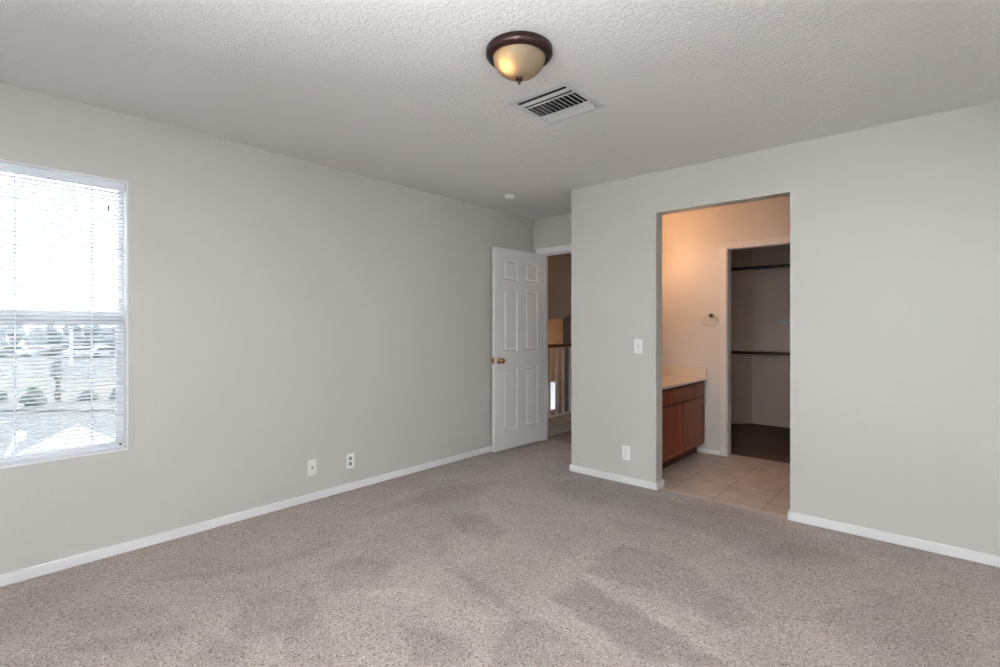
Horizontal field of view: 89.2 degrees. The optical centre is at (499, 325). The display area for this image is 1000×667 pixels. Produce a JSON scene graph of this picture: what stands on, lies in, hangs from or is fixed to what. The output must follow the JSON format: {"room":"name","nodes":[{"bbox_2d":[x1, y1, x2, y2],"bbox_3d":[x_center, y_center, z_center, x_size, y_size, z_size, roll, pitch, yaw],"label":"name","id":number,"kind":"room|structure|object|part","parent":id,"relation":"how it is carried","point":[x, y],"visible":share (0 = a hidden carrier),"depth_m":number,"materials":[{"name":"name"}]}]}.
{"room":"empty bedroom","nodes":[
{"label":"empty bedroom","id":0,"kind":"room"},
{"bbox_2d":[0,82,533,574],"bbox_3d":[-1.364,0.040,3.764,0.150,2.440,5.090,0,0,41],"label":"wall","id":1,"kind":"structure","parent":0,"point":[285,312],"depth_m":3.34,"materials":[{"name":"grey paint"}]},
{"bbox_2d":[0,159,127,468],"bbox_3d":[-2.434,-0.057,2.538,0.143,1.498,0.916,0,0,41],"label":"window","id":2,"kind":"structure","parent":1,"relation":"in","point":[125,296],"depth_m":2.82,"materials":[{"name":"white plastic"}]},
{"bbox_3d":[-2.447,-0.420,2.550,0.027,0.751,0.896,0,0,41],"label":"sash","id":3,"kind":"part","parent":2,"relation":"part of","materials":[{"name":"white glass"}]},
{"bbox_3d":[-2.424,0.319,2.529,0.025,0.727,0.896,0,0,41],"label":"sash","id":4,"kind":"part","parent":2,"relation":"part of","materials":[{"name":"white plastic"}]},
{"bbox_2d":[0,162,124,464],"bbox_3d":[-2.396,-0.060,2.505,0.038,1.472,0.890,0,0,41],"label":"window blind","id":5,"kind":"object","parent":2,"relation":"attached to","point":[15,169],"visible":1,"depth_m":2.63,"materials":[{"name":"white plastic"}]},
{"bbox_3d":[-2.399,-0.045,2.507,0.028,1.418,0.004,0,0,41],"label":"ladder cord","id":6,"kind":"part","parent":5,"relation":"part of","materials":[{"name":"white fabric"}]},
{"bbox_3d":[-2.398,0.668,2.507,0.025,0.016,0.890,0,0,41],"label":"rail","id":7,"kind":"part","parent":5,"relation":"part of","materials":[{"name":"white plastic"}]},
{"bbox_3d":[-2.201,-0.045,2.732,0.028,1.418,0.004,0,0,41],"label":"ladder cord","id":8,"kind":"part","parent":5,"relation":"part of","materials":[{"name":"white fabric"}]},
{"bbox_2d":[0,446,491,586],"bbox_3d":[-1.253,1.232,3.766,0.013,0.056,4.940,0,0,41],"label":"baseboard","id":9,"kind":"structure","parent":1,"relation":"attached to","point":[61,564],"depth_m":3.11,"materials":[{"name":"white paint"}]},
{"bbox_2d":[307,459,316,475],"bbox_3d":[-1.351,1.020,3.652,0.017,0.114,0.070,0,0,41],"label":"outlet","id":10,"kind":"object","parent":1,"relation":"attached to","point":[311,464],"visible":1,"depth_m":3.65,"materials":[{"name":"white plastic"}]},
{"bbox_2d":[346,453,353,468],"bbox_3d":[-1.148,1.036,3.889,0.008,0.114,0.070,0,0,41],"label":"wall outlet","id":11,"kind":"object","parent":1,"relation":"attached to","point":[349,457],"visible":1,"depth_m":3.88,"materials":[{"name":"white plastic"}]},
{"bbox_2d":[0,439,999,666],"bbox_3d":[0.368,1.260,2.413,4.235,0.001,5.050,0,0,41],"label":"floor","id":12,"kind":"structure","parent":0,"point":[512,557],"depth_m":2.39,"materials":[{"name":"carpet"}]},
{"bbox_2d":[0,0,999,219],"bbox_3d":[1.513,-1.240,3.737,4.505,0.120,8.790,0,0,41],"label":"ceiling","id":13,"kind":"structure","parent":0,"point":[407,93],"depth_m":2.34,"materials":[{"name":"white paint"}]},
{"bbox_2d":[504,194,514,199],"bbox_3d":[0.089,-1.162,4.590,0.100,0.036,0.100,0,0,41],"label":"smoke detector","id":14,"kind":"object","parent":13,"relation":"attached to","point":[507,196],"visible":1,"depth_m":4.56,"materials":[{"name":"white plastic"}]},
{"bbox_2d":[486,31,552,84],"bbox_3d":[0.082,-1.103,2.155,0.284,0.155,0.284,0,0,41],"label":"ceiling light","id":15,"kind":"object","parent":13,"relation":"attached to","point":[517,56],"visible":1,"depth_m":2.08,"materials":[{"name":"brown glass"}]},
{"bbox_2d":[509,82,604,124],"bbox_3d":[0.306,-1.228,2.706,0.368,0.125,0.372,0,0,41],"label":"ceiling vent","id":16,"kind":"object","parent":13,"relation":"in","point":[567,101],"visible":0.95,"depth_m":2.74,"materials":[{"name":"white metal"}]},
{"bbox_2d":[534,213,570,252],"bbox_3d":[0.725,0.040,5.389,1.141,2.440,0.110,0,0,41],"label":"wall","id":17,"kind":"structure","parent":0,"point":[551,231],"depth_m":5.46,"materials":[{"name":"grey paint"}]},
{"bbox_2d":[491,247,543,451],"bbox_3d":[0.197,0.233,5.252,0.165,2.015,0.772,0,0,44],"label":"door","id":18,"kind":"structure","parent":17,"relation":"in","point":[517,360],"depth_m":5.21,"materials":[{"name":"white paint"}]},
{"bbox_3d":[0.015,0.345,4.991,0.065,0.066,0.066,0,0,44],"label":"knob","id":19,"kind":"part","parent":18,"relation":"part of","materials":[{"name":"gold metal"}]},
{"bbox_2d":[536,244,570,253],"bbox_3d":[0.735,0.204,5.296,0.884,2.111,0.016,0,0,41],"label":"trim","id":20,"kind":"structure","parent":17,"relation":"attached to","point":[562,247],"depth_m":5.43,"materials":[{"name":"white paint"}]},
{"bbox_2d":[541,250,570,440],"bbox_3d":[0.786,0.229,5.335,0.814,2.063,0.110,0,0,41],"label":"trim","id":21,"kind":"structure","parent":17,"relation":"attached to","point":[546,255],"depth_m":5.58,"materials":[{"name":"white paint"}]},
{"bbox_2d":[548,425,570,436],"bbox_3d":[1.665,1.232,7.046,0.013,0.056,3.620,0,0,41],"label":"baseboard","id":22,"kind":"structure","parent":17,"relation":"attached to","point":[568,428],"depth_m":5.94,"materials":[{"name":"grey paint"}]},
{"bbox_2d":[548,422,570,430],"bbox_3d":[1.491,1.357,7.199,0.450,0.405,3.620,0,0,41],"label":"trim","id":23,"kind":"structure","parent":17,"relation":"attached to","point":[567,423],"depth_m":5.96,"materials":[{"name":"grey paint"}]},
{"bbox_2d":[548,410,570,426],"bbox_3d":[1.492,1.149,7.198,0.472,0.012,3.620,0,0,41],"label":"trim","id":24,"kind":"structure","parent":17,"relation":"attached to","point":[561,419],"depth_m":6.19,"materials":[{"name":"grey paint"}]},
{"bbox_2d":[548,343,570,417],"bbox_3d":[1.153,0.688,6.943,0.068,0.911,2.750,0,0,41],"label":"stair railing","id":25,"kind":"object","parent":24,"relation":"on","point":[550,346],"visible":0.2,"depth_m":6.45,"materials":[{"name":"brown wood"}]},
{"bbox_3d":[1.153,1.137,6.943,0.056,0.012,2.750,0,0,41],"label":"shoe rail","id":26,"kind":"part","parent":25,"relation":"part of","materials":[{"name":"brown wood"}]},
{"bbox_3d":[1.153,0.252,6.943,0.068,0.039,2.750,0,0,41],"label":"handrail","id":27,"kind":"part","parent":25,"relation":"part of","materials":[{"name":"brown wood"}]},
{"bbox_2d":[548,319,562,412],"bbox_3d":[0.429,1.540,8.133,0.100,5.440,3.820,0,0,41],"label":"wall","id":28,"kind":"structure","parent":0,"point":[555,326],"depth_m":8.69,"materials":[{"name":"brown paint"}]},
{"bbox_2d":[551,381,554,410],"bbox_3d":[0.854,1.190,8.625,0.070,0.510,0.360,0,0,41],"label":"window","id":29,"kind":"structure","parent":28,"relation":"in","point":[552,382],"depth_m":8.68,"materials":[{"name":"white glass"}]},
{"bbox_2d":[548,430,570,442],"bbox_3d":[2.023,1.410,6.731,0.966,0.300,3.620,0,0,41],"label":"floor","id":30,"kind":"structure","parent":0,"point":[565,437],"depth_m":5.72,"materials":[{"name":"carpet"}]},
{"bbox_2d":[548,253,570,318],"bbox_3d":[0.510,-0.632,6.863,0.100,1.095,1.820,0,0,41],"label":"wall","id":31,"kind":"structure","parent":0,"point":[559,266],"depth_m":7.16,"materials":[{"name":"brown paint"}]},
{"bbox_2d":[563,315,570,409],"bbox_3d":[1.172,1.540,7.559,0.485,5.440,0.100,0,0,41],"label":"wall","id":32,"kind":"structure","parent":0,"point":[566,321],"depth_m":7.63,"materials":[{"name":"grey paint"}]},
{"bbox_2d":[660,423,789,517],"bbox_3d":[3.007,1.281,4.577,3.130,0.058,3.355,0,0,41],"label":"floor","id":33,"kind":"structure","parent":0,"point":[761,485],"depth_m":4.32,"materials":[{"name":"tile"}]},
{"bbox_2d":[662,381,704,468],"bbox_3d":[1.413,0.898,4.714,0.546,0.720,1.271,0,0,41],"label":"bathroom vanity","id":34,"kind":"object","parent":33,"relation":"on","point":[683,407],"visible":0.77,"depth_m":4.58,"materials":[{"name":"brown wood"}]},
{"bbox_3d":[1.363,0.619,4.258,0.018,0.118,0.295,0,0,41],"label":"drawer","id":35,"kind":"part","parent":34,"relation":"part of","materials":[{"name":"brown wood"}]},
{"bbox_3d":[1.467,0.919,4.376,0.018,0.451,0.510,0,0,41],"label":"door","id":36,"kind":"part","parent":34,"relation":"part of","materials":[{"name":"brown wood"}]},
{"bbox_2d":[662,365,706,389],"bbox_3d":[1.419,0.475,4.716,0.554,0.122,1.282,0,0,41],"label":"countertop","id":37,"kind":"structure","parent":34,"relation":"on","point":[672,376],"depth_m":5.03,"materials":[{"name":"beige stone"}]},
{"bbox_3d":[1.825,0.919,4.783,0.018,0.451,0.538,0,0,41],"label":"door","id":38,"kind":"part","parent":34,"relation":"part of","materials":[{"name":"brown wood"}]},
{"bbox_3d":[1.924,0.619,4.896,0.018,0.118,0.238,0,0,41],"label":"drawer","id":39,"kind":"part","parent":34,"relation":"part of","materials":[{"name":"brown wood"}]},
{"bbox_2d":[662,196,789,449],"bbox_3d":[2.844,0.040,4.391,3.130,2.440,0.110,0,0,41],"label":"wall","id":40,"kind":"structure","parent":0,"point":[691,240],"depth_m":5.05,"materials":[{"name":"grey paint"}]},
{"bbox_2d":[697,447,719,454],"bbox_3d":[2.057,1.235,5.001,0.218,0.046,0.013,0,0,41],"label":"baseboard","id":41,"kind":"structure","parent":40,"relation":"attached to","point":[699,449],"depth_m":5.00,"materials":[{"name":"white paint"}]},
{"bbox_2d":[702,314,717,326],"bbox_3d":[2.063,-0.057,4.972,0.155,0.130,0.048,0,0,41],"label":"towel ring","id":42,"kind":"object","parent":40,"relation":"attached to","point":[709,315],"visible":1,"depth_m":4.96,"materials":[{"name":"grey metal"}]},
{"bbox_2d":[720,235,789,455],"bbox_3d":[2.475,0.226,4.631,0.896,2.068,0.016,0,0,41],"label":"trim","id":43,"kind":"structure","parent":40,"relation":"attached to","point":[781,239],"depth_m":4.89,"materials":[{"name":"white paint"}]},
{"bbox_2d":[731,245,789,423],"bbox_3d":[3.516,0.040,5.151,3.125,2.440,1.920,0,0,41],"label":"wall","id":44,"kind":"structure","parent":0,"point":[760,384],"depth_m":6.44,"materials":[{"name":"beige paint"}]},
{"bbox_2d":[731,350,789,355],"bbox_3d":[4.020,0.332,5.626,2.975,0.036,0.298,0,0,41],"label":"closet shelf","id":45,"kind":"object","parent":44,"relation":"attached to","point":[787,353],"visible":0.04,"depth_m":6.22,"materials":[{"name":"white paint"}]},
{"bbox_2d":[731,264,789,270],"bbox_3d":[4.020,-0.714,5.626,2.975,0.036,0.298,0,0,41],"label":"closet shelf","id":46,"kind":"object","parent":44,"relation":"attached to","point":[779,266],"visible":0.04,"depth_m":6.20,"materials":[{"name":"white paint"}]},
{"bbox_2d":[753,420,789,427],"bbox_3d":[4.241,1.231,5.624,2.660,0.042,0.012,0,0,41],"label":"baseboard","id":47,"kind":"structure","parent":44,"relation":"attached to","point":[754,421],"depth_m":6.35,"materials":[{"name":"beige paint"}]},
{"bbox_2d":[571,100,999,555],"bbox_3d":[1.874,0.040,3.375,3.244,2.440,0.110,0,0,41],"label":"wall","id":48,"kind":"structure","parent":0,"point":[895,227],"depth_m":3.05,"materials":[{"name":"grey paint"}]},
{"bbox_2d":[569,464,663,489],"bbox_3d":[0.946,1.232,4.191,0.798,0.056,0.136,0,0,41],"label":"baseboard","id":49,"kind":"structure","parent":48,"relation":"attached to","point":[610,476],"depth_m":4.09,"materials":[{"name":"white paint"}]},
{"bbox_2d":[622,445,629,460],"bbox_3d":[1.009,1.017,4.057,0.070,0.114,0.009,0,0,41],"label":"wall outlet","id":50,"kind":"object","parent":48,"relation":"attached to","point":[625,449],"visible":1,"depth_m":4.05,"materials":[{"name":"white plastic"}]},
{"bbox_2d":[634,339,641,353],"bbox_3d":[1.084,0.160,3.985,0.070,0.114,0.018,0,0,41],"label":"light switch","id":51,"kind":"object","parent":48,"relation":"attached to","point":[637,342],"visible":1,"depth_m":3.98,"materials":[{"name":"white plastic"}]},
{"bbox_2d":[788,509,999,566],"bbox_3d":[2.497,1.232,2.818,1.573,0.056,0.123,0,0,41],"label":"baseboard","id":52,"kind":"structure","parent":48,"relation":"attached to","point":[993,560],"depth_m":2.91,"materials":[{"name":"white paint"}]},
{"label":"outside","id":53,"kind":"structure","parent":0,"visible":0},
{"bbox_2d":[0,344,114,455],"bbox_3d":[-55.414,4.360,62.065,154.800,0.300,200.000,0,0,41],"label":"ground","id":54,"kind":"structure","parent":53,"point":[94,345],"depth_m":23.82,"materials":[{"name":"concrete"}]},
{"bbox_2d":[0,390,7,401],"bbox_3d":[-26.862,3.849,27.319,0.548,0.781,0.730,0,0,-16],"label":"shrub","id":55,"kind":"object","parent":54,"relation":"on","point":[1,394],"visible":0.69,"depth_m":27.27,"materials":[{"name":"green plant"}]},
{"bbox_2d":[0,325,10,347],"bbox_3d":[-84.275,1.868,85.029,3.238,4.683,3.060,0,0,41],"label":"tree","id":56,"kind":"object","parent":54,"relation":"on","point":[1,326],"visible":0.67,"depth_m":85.14,"materials":[{"name":"grey plant"}]},
{"bbox_2d":[5,431,25,455],"bbox_3d":[-7.227,2.902,7.480,0.166,2.616,0.426,0,0,-8],"label":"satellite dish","id":57,"kind":"object","parent":54,"relation":"on","point":[21,434],"visible":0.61,"depth_m":7.61,"materials":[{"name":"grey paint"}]},
{"bbox_3d":[-7.251,1.667,7.645,0.170,0.145,0.090,0,0,-16],"label":"dish","id":58,"kind":"part","parent":57,"relation":"part of","materials":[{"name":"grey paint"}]},
{"bbox_2d":[6,325,25,344],"bbox_3d":[-86.490,1.865,90.392,2.917,4.689,3.021,0,0,41],"label":"tree","id":59,"kind":"object","parent":54,"relation":"on","point":[9,326],"visible":0.44,"depth_m":89.90,"materials":[{"name":"grey plant"}]},
{"bbox_2d":[0,346,31,357],"bbox_3d":[-65.776,3.485,68.648,1.800,1.450,4.442,0,0,41],"label":"parked car","id":60,"kind":"object","parent":54,"relation":"on","point":[3,347],"visible":0.33,"depth_m":67.81,"materials":[{"name":"grey paint"}]},
{"bbox_2d":[18,387,47,406],"bbox_3d":[-23.669,3.634,25.734,1.100,1.212,1.109,0,0,-35],"label":"shrub","id":61,"kind":"object","parent":54,"relation":"on","point":[29,388],"visible":0.65,"depth_m":25.48,"materials":[{"name":"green plant"}]},
{"bbox_2d":[22,326,47,346],"bbox_3d":[-77.987,2.105,85.015,3.218,4.210,3.171,0,0,41],"label":"tree","id":62,"kind":"object","parent":54,"relation":"on","point":[30,330],"visible":0.62,"depth_m":84.27,"materials":[{"name":"grey plant"}]},
{"bbox_2d":[16,346,55,356],"bbox_3d":[-62.527,3.485,68.648,1.800,1.450,4.441,0,0,41],"label":"parked car","id":63,"kind":"object","parent":54,"relation":"on","point":[17,351],"visible":0.39,"depth_m":67.42,"materials":[{"name":"grey paint"}]},
{"bbox_2d":[37,346,66,355],"bbox_3d":[-59.549,3.485,68.648,1.800,1.450,4.441,0,0,41],"label":"parked car","id":64,"kind":"object","parent":54,"relation":"on","point":[48,350],"visible":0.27,"depth_m":67.55,"materials":[{"name":"grey paint"}]},
{"bbox_2d":[45,325,63,345],"bbox_3d":[-79.658,1.989,90.580,3.127,4.442,3.029,0,0,41],"label":"tree","id":65,"kind":"object","parent":54,"relation":"on","point":[47,326],"visible":0.66,"depth_m":89.75,"materials":[{"name":"grey plant"}]},
{"bbox_2d":[0,378,114,411],"bbox_3d":[-34.571,4.160,32.123,39.804,0.140,14.663,0,0,0],"label":"ground","id":66,"kind":"structure","parent":54,"relation":"on","point":[36,379],"depth_m":30.22,"materials":[{"name":"grey"}]},
{"bbox_2d":[50,357,64,401],"bbox_3d":[-23.826,2.928,27.302,0.695,2.576,0.652,0,0,41],"label":"tree","id":67,"kind":"object","parent":54,"relation":"on","point":[58,358],"visible":0.77,"depth_m":27.21,"materials":[{"name":"brown plant"}]},
{"bbox_2d":[18,424,114,453],"bbox_3d":[-10.392,3.310,12.455,4.200,1.800,4.200,0,0,29],"label":"building","id":68,"kind":"structure","parent":54,"relation":"on","point":[81,427],"depth_m":12.18,"materials":[{"name":"grey"}]},
{"bbox_2d":[68,326,73,365],"bbox_3d":[-45.040,2.135,53.229,0.700,4.150,0.400,0,0,41],"label":"light pole","id":69,"kind":"object","parent":54,"relation":"on","point":[68,326],"visible":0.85,"depth_m":53.08,"materials":[{"name":"grey metal"}]},
{"bbox_2d":[61,325,84,346],"bbox_3d":[-71.742,1.782,85.106,3.141,4.856,3.141,0,0,41],"label":"tree","id":70,"kind":"object","parent":54,"relation":"on","point":[65,326],"visible":0.32,"depth_m":84.33,"materials":[{"name":"grey plant"}]},
{"bbox_2d":[62,346,99,356],"bbox_3d":[-56.300,3.485,68.648,1.800,1.450,4.441,0,0,41],"label":"parked car","id":71,"kind":"object","parent":54,"relation":"on","point":[87,349],"visible":0.27,"depth_m":67.68,"materials":[{"name":"grey paint"}]},
{"bbox_2d":[77,389,98,400],"bbox_3d":[-22.771,3.852,28.046,0.827,0.776,0.926,0,0,0],"label":"shrub","id":72,"kind":"object","parent":54,"relation":"on","point":[83,392],"visible":0.66,"depth_m":27.80,"materials":[{"name":"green plant"}]},
{"bbox_2d":[82,325,100,345],"bbox_3d":[-72.793,1.977,90.277,2.981,4.467,2.875,0,0,41],"label":"tree","id":73,"kind":"object","parent":54,"relation":"on","point":[85,325],"visible":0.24,"depth_m":89.68,"materials":[{"name":"grey plant"}]},
{"bbox_2d":[86,346,114,357],"bbox_3d":[-53.051,3.485,68.648,1.800,1.450,4.442,0,0,41],"label":"parked car","id":74,"kind":"object","parent":54,"relation":"on","point":[94,349],"visible":0.25,"depth_m":67.33,"materials":[{"name":"grey paint"}]},
{"bbox_2d":[99,326,114,345],"bbox_3d":[-65.606,2.061,85.125,2.823,4.298,2.855,0,0,41],"label":"tree","id":75,"kind":"object","parent":54,"relation":"on","point":[102,341],"visible":0.48,"depth_m":84.25,"materials":[{"name":"grey plant"}]},
{"bbox_2d":[109,389,114,398],"bbox_3d":[-21.130,3.803,28.025,0.714,0.873,0.790,0,0,41],"label":"shrub","id":76,"kind":"object","parent":54,"relation":"on","point":[113,390],"visible":0.16,"depth_m":27.75,"materials":[{"name":"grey plant"}]}
]}

